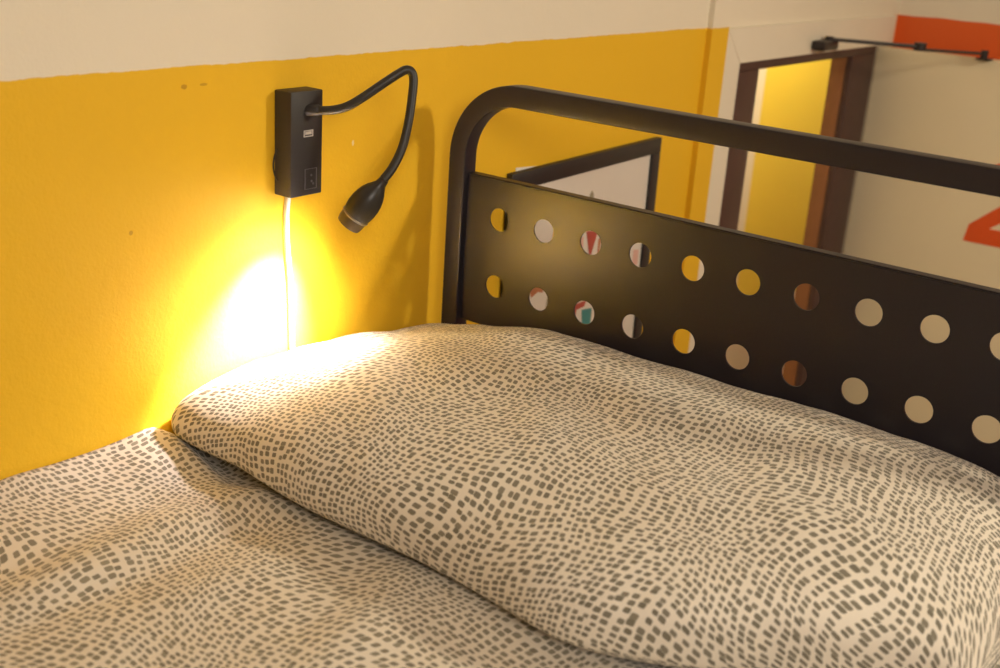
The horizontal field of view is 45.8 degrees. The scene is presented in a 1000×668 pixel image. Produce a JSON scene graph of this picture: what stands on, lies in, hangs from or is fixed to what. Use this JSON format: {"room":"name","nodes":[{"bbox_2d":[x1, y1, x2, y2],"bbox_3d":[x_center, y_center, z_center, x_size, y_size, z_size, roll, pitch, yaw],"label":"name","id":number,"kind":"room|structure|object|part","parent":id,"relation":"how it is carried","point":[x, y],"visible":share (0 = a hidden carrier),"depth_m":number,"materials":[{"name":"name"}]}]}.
{"room":"dormitory","nodes":[
{"label":"dormitory","id":0,"kind":"room"},
{"bbox_2d":[0,0,900,479],"bbox_3d":[-0.402,0.385,1.447,0.060,2.800,4.260,18,24,33],"label":"wall","id":1,"kind":"structure","parent":0,"point":[142,259],"depth_m":1.30,"materials":[{"name":"yellow paint"}]},
{"bbox_2d":[273,65,417,350],"bbox_3d":[-0.183,-0.129,1.351,0.154,0.354,0.076,8,20,10],"label":"reading lamp","id":2,"kind":"object","parent":1,"relation":"attached to","point":[299,111],"visible":1,"depth_m":1.32,"materials":[{"name":"black plastic"}]},
{"bbox_3d":[-0.249,-0.070,1.399,0.007,0.202,0.016,18,24,33],"label":"power cord","id":3,"kind":"part","parent":2,"relation":"part of","materials":[{"name":"white plastic"}]},
{"bbox_2d":[304,167,316,189],"bbox_3d":[-0.216,-0.177,1.353,0.001,0.024,0.019,18,24,33],"label":"switch","id":4,"kind":"object","parent":2,"relation":"attached to","point":[310,173],"depth_m":1.35,"materials":[{"name":"grey plastic"}]},
{"bbox_2d":[500,137,661,337],"bbox_3d":[0.128,-0.004,1.970,0.011,0.608,0.440,18,24,33],"label":"picture frame","id":5,"kind":"object","parent":1,"relation":"attached to","point":[626,174],"visible":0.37,"depth_m":1.93,"materials":[{"name":"paper"}]},
{"bbox_2d":[516,166,535,170],"bbox_3d":[0.040,-0.210,1.759,0.001,0.084,0.065,18,24,33],"label":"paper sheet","id":6,"kind":"object","parent":5,"relation":"attached to","point":[518,168],"visible":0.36,"depth_m":1.73,"materials":[{"name":"white paper"}]},
{"bbox_2d":[530,155,649,337],"bbox_3d":[0.126,-0.004,1.971,0.006,0.563,0.396,18,24,33],"label":"poster","id":7,"kind":"object","parent":5,"relation":"attached to","point":[621,179],"depth_m":1.93,"materials":[{"name":"white paper"}]},
{"bbox_2d":[673,0,732,352],"bbox_3d":[0.341,0.117,2.336,0.011,2.800,0.065,18,24,33],"label":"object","id":8,"kind":"structure","parent":1,"relation":"attached to","point":[719,16],"depth_m":2.15,"materials":[{"name":"yellow paint"}]},
{"bbox_2d":[726,59,831,372],"bbox_3d":[0.561,-0.271,3.459,0.100,2.800,2.500,18,24,33],"label":"wall","id":9,"kind":"structure","parent":0,"point":[776,192],"depth_m":3.72,"materials":[{"name":"paint"}]},
{"bbox_2d":[688,15,999,442],"bbox_3d":[0.892,0.429,2.611,0.838,2.100,0.874,18,24,33],"label":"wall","id":10,"kind":"structure","parent":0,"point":[943,104],"depth_m":2.74,"materials":[{"name":"white paint"}]},
{"bbox_3d":[0.600,0.336,2.813,0.010,2.100,0.874,18,24,33],"label":"casing","id":11,"kind":"part","parent":10,"relation":"part of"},
{"bbox_3d":[0.572,0.362,2.834,0.050,2.034,0.731,18,24,33],"label":"frame","id":12,"kind":"part","parent":10,"relation":"part of","materials":[{"name":"brown wood"}]},
{"bbox_2d":[812,36,992,60],"bbox_3d":[0.869,-0.602,2.509,0.483,0.040,0.092,-3,21,-20],"label":"track light","id":13,"kind":"object","parent":10,"relation":"attached to","point":[829,43],"depth_m":2.46,"materials":[{"name":"black metal"}]},
{"bbox_3d":[0.788,-0.603,2.466,0.207,0.016,0.026,2,20,-6],"label":"arm","id":14,"kind":"part","parent":13,"relation":"part of","materials":[{"name":"black metal"}]},
{"bbox_3d":[0.969,-0.605,2.538,0.220,0.016,0.007,-9,23,-32],"label":"link rod","id":15,"kind":"part","parent":13,"relation":"part of","materials":[{"name":"black metal"}]},
{"bbox_2d":[893,0,999,59],"bbox_3d":[2.030,0.233,2.339,2.875,2.800,0.100,18,24,33],"label":"wall","id":16,"kind":"structure","parent":0,"point":[961,25],"depth_m":2.75,"materials":[{"name":"orange paint"}]},
{"bbox_3d":[0.834,1.874,1.837,3.600,0.100,5.850,18,24,33],"label":"floor","id":17,"kind":"structure","parent":0,"visible":0},
{"bbox_2d":[441,85,999,476],"bbox_3d":[-0.357,0.997,0.828,0.929,2.073,2.047,18,24,33],"label":"bunk bed","id":18,"kind":"object","parent":17,"relation":"on","point":[959,375],"visible":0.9,"depth_m":1.34,"materials":[{"name":"black metal"}]},
{"bbox_2d":[0,427,999,667],"bbox_3d":[-0.335,0.393,0.638,0.936,0.104,1.960,18,24,33],"label":"duvet","id":19,"kind":"object","parent":18,"relation":"on","point":[147,548],"visible":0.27,"depth_m":1.02,"materials":[{"name":"fabric"}]},
{"bbox_2d":[171,323,999,667],"bbox_3d":[0.083,0.128,1.210,0.836,0.121,0.498,18,24,33],"label":"pillow","id":20,"kind":"object","parent":19,"relation":"on","point":[612,502],"visible":1,"depth_m":1.06,"materials":[{"name":"fabric"}]},
{"bbox_3d":[0.251,0.761,1.601,0.929,2.073,0.025,18,24,33],"label":"headboard frame","id":21,"kind":"part","parent":18,"relation":"part of","materials":[{"name":"black metal"}]}
]}

